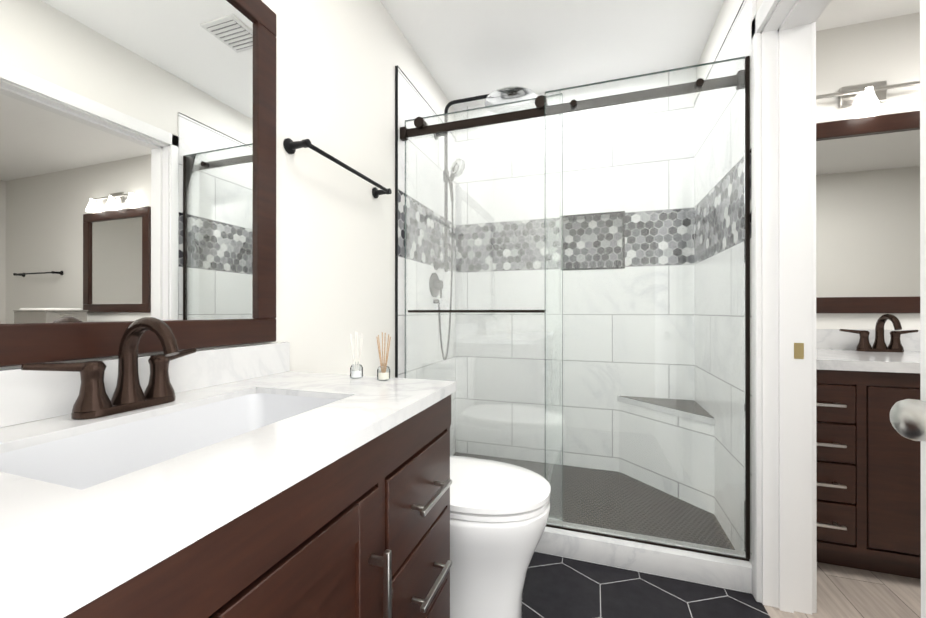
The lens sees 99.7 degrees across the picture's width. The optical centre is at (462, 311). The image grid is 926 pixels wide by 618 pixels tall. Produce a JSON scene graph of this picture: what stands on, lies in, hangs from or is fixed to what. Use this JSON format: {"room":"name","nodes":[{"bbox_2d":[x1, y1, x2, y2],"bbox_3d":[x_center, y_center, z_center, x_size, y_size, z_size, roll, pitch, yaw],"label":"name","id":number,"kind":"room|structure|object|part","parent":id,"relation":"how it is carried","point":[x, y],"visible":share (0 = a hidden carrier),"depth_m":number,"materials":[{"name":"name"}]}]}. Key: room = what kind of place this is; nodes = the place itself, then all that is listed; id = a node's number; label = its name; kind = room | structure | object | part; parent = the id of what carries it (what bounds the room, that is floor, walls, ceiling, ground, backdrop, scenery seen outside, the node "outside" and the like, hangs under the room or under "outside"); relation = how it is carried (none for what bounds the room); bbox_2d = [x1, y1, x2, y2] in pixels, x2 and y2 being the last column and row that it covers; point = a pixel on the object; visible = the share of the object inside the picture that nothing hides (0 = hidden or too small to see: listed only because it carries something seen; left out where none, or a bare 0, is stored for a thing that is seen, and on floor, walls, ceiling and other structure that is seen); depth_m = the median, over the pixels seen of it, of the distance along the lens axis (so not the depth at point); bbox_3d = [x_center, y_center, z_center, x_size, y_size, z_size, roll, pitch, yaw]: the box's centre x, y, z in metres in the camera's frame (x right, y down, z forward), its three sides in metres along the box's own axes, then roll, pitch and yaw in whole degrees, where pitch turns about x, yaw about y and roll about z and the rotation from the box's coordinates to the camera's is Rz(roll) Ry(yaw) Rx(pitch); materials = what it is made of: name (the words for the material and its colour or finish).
{"room":"bathroom","nodes":[
{"label":"bathroom","id":0,"kind":"room"},
{"bbox_2d":[0,0,454,377],"bbox_3d":[-0.563,-0.195,1.474,0.140,2.470,3.030,0,0,19],"label":"wall","id":1,"kind":"structure","parent":0,"point":[337,61],"depth_m":1.50,"materials":[{"name":"white paint"}]},
{"bbox_2d":[0,0,275,366],"bbox_3d":[-0.743,-0.405,0.680,0.019,0.992,1.070,0,0,19],"label":"mirror","id":2,"kind":"object","parent":1,"relation":"attached to","point":[137,159],"visible":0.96,"depth_m":0.83,"materials":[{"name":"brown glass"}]},
{"bbox_2d":[0,342,289,427],"bbox_3d":[-0.740,0.143,0.691,0.020,0.092,1.150,0,0,19],"label":"backsplash","id":3,"kind":"structure","parent":1,"relation":"attached to","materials":[{"name":"stone"}]},
{"bbox_2d":[283,138,391,197],"bbox_3d":[-0.440,-0.530,1.491,0.080,0.048,0.568,0,0,19],"label":"towel rail","id":4,"kind":"object","parent":1,"relation":"attached to","point":[290,146],"visible":1,"depth_m":1.33,"materials":[{"name":"black metal"}]},
{"bbox_2d":[395,65,397,377],"bbox_3d":[-0.329,-0.086,1.931,0.014,2.254,0.004,0,0,19],"label":"trim","id":5,"kind":"structure","parent":1,"relation":"attached to","point":[396,221],"depth_m":1.93,"materials":[{"name":"black metal"}]},
{"bbox_2d":[398,66,454,137],"bbox_3d":[-0.191,-1.211,2.342,0.014,0.004,0.869,0,0,19],"label":"trim","id":6,"kind":"structure","parent":1,"relation":"attached to","point":[419,93],"depth_m":2.14,"materials":[{"name":"black metal"}]},
{"bbox_2d":[398,68,455,455],"bbox_3d":[-0.192,-0.084,2.343,0.012,2.250,0.865,0,0,19],"label":"shower wall tile","id":7,"kind":"structure","parent":1,"relation":"attached to","point":[412,104],"depth_m":2.19,"materials":[{"name":"white tile"}]},
{"bbox_2d":[429,86,536,359],"bbox_3d":[0.126,-0.489,2.292,0.622,1.561,0.304,0,0,19],"label":"shower column","id":8,"kind":"structure","parent":7,"relation":"attached to","point":[507,94],"depth_m":2.31,"materials":[{"name":"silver metal"}]},
{"bbox_2d":[455,67,696,471],"bbox_3d":[0.674,-0.194,2.583,1.500,2.470,0.140,0,0,19],"label":"wall","id":9,"kind":"structure","parent":0,"point":[469,215],"depth_m":2.49,"materials":[{"name":"tile"}]},
{"bbox_2d":[561,267,624,270],"bbox_3d":[0.813,-0.268,2.463,0.384,0.012,0.007,0,0,19],"label":"trim","id":10,"kind":"structure","parent":9,"relation":"attached to","point":[593,268],"depth_m":2.46,"materials":[{"name":"black metal"}]},
{"bbox_2d":[561,211,624,217],"bbox_3d":[0.813,-0.610,2.463,0.384,0.012,0.007,0,0,19],"label":"trim","id":11,"kind":"structure","parent":9,"relation":"attached to","point":[617,212],"depth_m":2.46,"materials":[{"name":"black metal"}]},
{"bbox_2d":[564,217,621,268],"bbox_3d":[0.849,-0.439,2.572,0.360,0.330,0.050,0,0,19],"label":"wall niche","id":12,"kind":"object","parent":9,"relation":"in","point":[600,239],"depth_m":2.54,"materials":[{"name":"tile"}]},
{"bbox_2d":[623,213,624,266],"bbox_3d":[0.989,-0.439,2.404,0.012,0.330,0.007,0,0,19],"label":"trim","id":13,"kind":"structure","parent":9,"relation":"attached to","point":[624,239],"depth_m":2.40,"materials":[{"name":"black metal"}]},
{"bbox_2d":[562,80,622,220],"bbox_3d":[0.835,-1.016,2.530,0.360,0.825,0.140,0,0,19],"label":"shower wall","id":14,"kind":"structure","parent":0,"point":[591,91],"depth_m":2.46,"materials":[{"name":"tile"}]},
{"bbox_2d":[380,0,919,108],"bbox_3d":[1.968,-1.481,0.626,5.480,0.100,3.030,0,0,19],"label":"ceiling","id":15,"kind":"structure","parent":0,"point":[463,49],"depth_m":2.02,"materials":[{"name":"white paint"}]},
{"bbox_2d":[522,551,920,617],"bbox_3d":[1.968,1.089,0.623,5.480,0.100,3.030,0,0,19],"label":"floor","id":16,"kind":"structure","parent":0,"point":[558,587],"depth_m":1.43,"materials":[{"name":"tile"}]},
{"bbox_2d":[0,342,455,617],"bbox_3d":[-0.461,0.568,0.597,0.608,0.942,1.150,0,0,19],"label":"bathroom vanity","id":17,"kind":"object","parent":16,"relation":"on","point":[257,481],"visible":1,"depth_m":0.59,"materials":[{"name":"white stone"}]},
{"bbox_2d":[21,317,196,419],"bbox_3d":[-0.602,0.100,0.743,0.159,0.177,0.288,0,0,19],"label":"faucet","id":18,"kind":"object","parent":17,"relation":"on","point":[93,400],"visible":1,"depth_m":0.73,"materials":[{"name":"brown metal"}]},
{"bbox_2d":[0,393,338,489],"bbox_3d":[-0.461,0.274,0.695,0.290,0.140,0.500,0,0,19],"label":"basin","id":19,"kind":"object","parent":17,"relation":"in","point":[83,457],"depth_m":0.73,"materials":[{"name":"white ceramic"}]},
{"bbox_3d":[-0.217,0.608,0.521,0.020,0.592,0.373,0,0,19],"label":"door","id":20,"kind":"part","parent":17,"relation":"part of","materials":[{"name":"brown wood"}]},
{"bbox_2d":[349,331,362,378],"bbox_3d":[-0.302,0.123,1.106,0.037,0.130,0.046,0,0,19],"label":"diffuser","id":21,"kind":"object","parent":17,"relation":"on","point":[357,372],"visible":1,"depth_m":1.10,"materials":[{"name":"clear glass"}]},
{"bbox_3d":[-0.140,0.482,0.659,0.040,0.160,0.011,0,0,19],"label":"door handle","id":22,"kind":"part","parent":17,"relation":"part of","materials":[{"name":"silver metal"}]},
{"bbox_2d":[376,332,390,380],"bbox_3d":[-0.218,0.123,1.073,0.037,0.130,0.046,0,0,19],"label":"diffuser","id":23,"kind":"object","parent":17,"relation":"on","point":[383,375],"visible":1,"depth_m":1.07,"materials":[{"name":"clear glass"}]},
{"bbox_3d":[-0.098,0.409,0.877,0.020,0.190,0.315,0,0,19],"label":"drawer","id":24,"kind":"part","parent":17,"relation":"part of","materials":[{"name":"brown wood"}]},
{"bbox_3d":[-0.098,0.603,0.877,0.020,0.182,0.315,0,0,19],"label":"drawer","id":25,"kind":"part","parent":17,"relation":"part of","materials":[{"name":"brown wood"}]},
{"bbox_3d":[-0.069,0.603,0.868,0.038,0.011,0.160,0,0,19],"label":"drawer handle","id":26,"kind":"part","parent":17,"relation":"part of","materials":[{"name":"silver metal"}]},
{"bbox_3d":[-0.069,0.409,0.868,0.038,0.011,0.160,0,0,19],"label":"drawer handle","id":27,"kind":"part","parent":17,"relation":"part of","materials":[{"name":"silver metal"}]},
{"bbox_3d":[-0.098,0.803,0.877,0.020,0.202,0.315,0,0,19],"label":"drawer","id":28,"kind":"part","parent":17,"relation":"part of","materials":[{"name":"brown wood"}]},
{"bbox_2d":[450,456,550,617],"bbox_3d":[-0.090,0.664,1.409,0.795,0.752,0.424,0,0,19],"label":"toilet","id":29,"kind":"object","parent":16,"relation":"on","point":[499,513],"visible":0.4,"depth_m":1.24,"materials":[{"name":"white ceramic"}]},
{"bbox_2d":[453,452,734,549],"bbox_3d":[0.527,1.016,2.145,1.500,0.050,0.781,0,0,19],"label":"pan","id":30,"kind":"object","parent":16,"relation":"on","point":[680,504],"depth_m":1.97,"materials":[{"name":"tile"}]},
{"bbox_2d":[617,396,714,514],"bbox_3d":[1.087,0.757,2.152,0.420,0.466,0.412,0,0,19],"label":"shower bench","id":31,"kind":"object","parent":30,"relation":"on","point":[661,452],"depth_m":2.11,"materials":[{"name":"tile"}]},
{"bbox_2d":[621,396,713,417],"bbox_3d":[1.097,0.522,2.157,0.404,0.003,0.396,0,0,19],"label":"bench","id":32,"kind":"object","parent":31,"relation":"on","point":[680,406],"depth_m":2.20,"materials":[{"name":"stone"}]},
{"bbox_2d":[535,519,751,592],"bbox_3d":[0.386,0.993,1.723,1.500,0.095,0.110,0,0,19],"label":"sill","id":33,"kind":"structure","parent":16,"relation":"on","point":[722,572],"depth_m":1.55,"materials":[{"name":"stone"}]},
{"bbox_2d":[400,56,749,560],"bbox_3d":[0.385,-0.008,1.722,1.476,1.906,0.088,0,0,19],"label":"shower door","id":34,"kind":"structure","parent":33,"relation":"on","point":[740,80],"depth_m":1.70,"materials":[{"name":"clear glass"}]},
{"bbox_2d":[816,365,920,578],"bbox_3d":[2.516,0.635,1.440,2.400,0.810,0.587,0,0,19],"label":"bathroom vanity","id":35,"kind":"object","parent":16,"relation":"on","point":[868,463],"depth_m":1.50,"materials":[{"name":"brown wood"}]},
{"bbox_3d":[1.405,0.517,1.525,0.130,0.012,0.040,0,0,19],"label":"drawer handle","id":36,"kind":"part","parent":35,"relation":"part of","materials":[{"name":"silver metal"}]},
{"bbox_3d":[1.405,0.363,1.526,0.130,0.012,0.040,0,0,19],"label":"drawer handle","id":37,"kind":"part","parent":35,"relation":"part of","materials":[{"name":"silver metal"}]},
{"bbox_3d":[1.405,0.829,1.525,0.130,0.012,0.040,0,0,19],"label":"drawer handle","id":38,"kind":"part","parent":35,"relation":"part of","materials":[{"name":"silver metal"}]},
{"bbox_3d":[1.405,0.672,1.525,0.130,0.012,0.040,0,0,19],"label":"drawer handle","id":39,"kind":"part","parent":35,"relation":"part of","materials":[{"name":"silver metal"}]},
{"bbox_3d":[1.412,0.672,1.553,0.227,0.147,0.019,0,0,19],"label":"drawer","id":40,"kind":"part","parent":35,"relation":"part of","materials":[{"name":"brown wood"}]},
{"bbox_3d":[1.412,0.517,1.553,0.227,0.147,0.019,0,0,19],"label":"drawer","id":41,"kind":"part","parent":35,"relation":"part of","materials":[{"name":"brown wood"}]},
{"bbox_3d":[1.412,0.363,1.553,0.227,0.145,0.019,0,0,19],"label":"drawer","id":42,"kind":"part","parent":35,"relation":"part of","materials":[{"name":"brown wood"}]},
{"bbox_3d":[1.412,0.829,1.553,0.227,0.152,0.019,0,0,19],"label":"drawer","id":43,"kind":"part","parent":35,"relation":"part of","materials":[{"name":"brown wood"}]},
{"bbox_3d":[2.439,0.257,1.211,2.400,0.055,0.016,0,0,19],"label":"frame","id":44,"kind":"part","parent":35,"relation":"part of","materials":[{"name":"brown wood"}]},
{"bbox_2d":[816,349,919,368],"bbox_3d":[2.521,0.210,1.454,2.424,0.040,0.560,0,0,19],"label":"countertop","id":45,"kind":"structure","parent":35,"relation":"on","point":[910,358],"depth_m":1.54,"materials":[{"name":"white stone"}]},
{"bbox_2d":[839,314,917,351],"bbox_3d":[1.950,0.101,1.795,0.288,0.177,0.160,0,0,19],"label":"faucet","id":46,"kind":"object","parent":45,"relation":"on","point":[880,345],"visible":1,"depth_m":1.83,"materials":[{"name":"brown metal"}]},
{"bbox_3d":[1.713,0.598,1.452,0.331,0.615,0.019,0,0,19],"label":"door","id":47,"kind":"part","parent":35,"relation":"part of","materials":[{"name":"brown wood"}]},
{"bbox_2d":[696,0,760,95],"bbox_3d":[1.303,-0.194,1.881,0.140,2.470,1.070,0,0,19],"label":"wall","id":48,"kind":"structure","parent":0,"point":[727,14],"depth_m":1.86,"materials":[{"name":"white paint"}]},
{"bbox_2d":[694,0,743,103],"bbox_3d":[1.215,-1.212,1.862,0.014,0.004,0.885,0,0,19],"label":"trim","id":49,"kind":"structure","parent":48,"relation":"attached to","point":[723,42],"depth_m":1.75,"materials":[{"name":"black metal"}]},
{"bbox_2d":[694,0,755,564],"bbox_3d":[1.216,-0.085,1.860,0.012,2.250,0.885,0,0,19],"label":"wall tiles","id":50,"kind":"structure","parent":48,"relation":"attached to","point":[737,43],"depth_m":1.74,"materials":[{"name":"white tile"}]},
{"bbox_2d":[751,0,779,602],"bbox_3d":[0.924,-0.013,0.998,0.018,2.105,0.925,0,0,19],"label":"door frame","id":51,"kind":"structure","parent":48,"relation":"attached to","point":[756,333],"depth_m":1.40,"materials":[{"name":"white paint"}]},
{"bbox_2d":[761,23,811,614],"bbox_3d":[1.131,0.020,1.369,0.142,2.040,0.013,0,0,19],"label":"trim","id":52,"kind":"structure","parent":48,"relation":"attached to","point":[802,82],"depth_m":1.35,"materials":[{"name":"white paint"}]},
{"bbox_2d":[794,343,803,358],"bbox_3d":[1.161,0.137,1.351,0.028,0.055,0.002,0,0,19],"label":"strike plate","id":53,"kind":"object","parent":52,"relation":"attached to","point":[798,350],"depth_m":1.35,"materials":[{"name":"gold metal"}]},
{"bbox_2d":[812,0,831,612],"bbox_3d":[1.077,-0.013,0.960,0.018,2.105,0.950,0,0,19],"label":"door frame","id":54,"kind":"structure","parent":48,"relation":"attached to","point":[814,541],"depth_m":1.34,"materials":[{"name":"white paint"}]},
{"bbox_2d":[816,12,919,329],"bbox_3d":[3.164,-0.195,1.610,3.560,2.470,0.140,0,0,19],"label":"wall","id":55,"kind":"structure","parent":0,"point":[887,50],"depth_m":1.93,"materials":[{"name":"white paint"}]},
{"bbox_2d":[816,110,919,312],"bbox_3d":[1.975,-0.469,1.919,1.030,0.960,0.025,0,0,19],"label":"mirror","id":56,"kind":"object","parent":55,"relation":"attached to","point":[867,214],"visible":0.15,"depth_m":1.92,"materials":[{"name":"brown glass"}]},
{"bbox_2d":[816,80,919,118],"bbox_3d":[1.959,-1.035,1.889,0.650,0.168,0.100,0,0,19],"label":"wall lamp","id":57,"kind":"object","parent":55,"relation":"attached to","point":[866,98],"visible":0.67,"depth_m":1.90,"materials":[{"name":"silver metal"}]},
{"bbox_2d":[816,329,919,348],"bbox_3d":[2.607,0.140,1.710,2.424,0.100,0.020,0,0,19],"label":"backsplash","id":58,"kind":"structure","parent":55,"relation":"attached to","point":[825,338],"depth_m":1.93,"materials":[{"name":"white stone"}]},
{"bbox_3d":[0.713,-0.197,0.123,0.140,2.470,1.000,0,0,19],"label":"wall","id":59,"kind":"structure","parent":0,"visible":0},
{"bbox_2d":[890,0,925,617],"bbox_3d":[0.572,0.017,0.177,0.153,2.018,0.898,0,0,19],"label":"entry door","id":60,"kind":"structure","parent":59,"relation":"in","point":[908,418],"depth_m":0.59,"materials":[{"name":"white paint"}]},
{"bbox_3d":[0.692,0.154,0.535,0.153,0.058,0.058,0,0,19],"label":"knob","id":61,"kind":"part","parent":60,"relation":"part of","materials":[{"name":"silver metal"}]},
{"bbox_3d":[1.003,-1.216,0.987,0.140,0.430,0.820,0,0,19],"label":"wall","id":62,"kind":"structure","parent":0,"visible":0},
{"bbox_2d":[761,0,828,33],"bbox_3d":[1.003,-0.995,0.986,0.142,0.013,0.820,0,0,19],"label":"trim","id":63,"kind":"structure","parent":62,"relation":"attached to","point":[783,8],"depth_m":1.30,"materials":[{"name":"white paint"}]}
]}

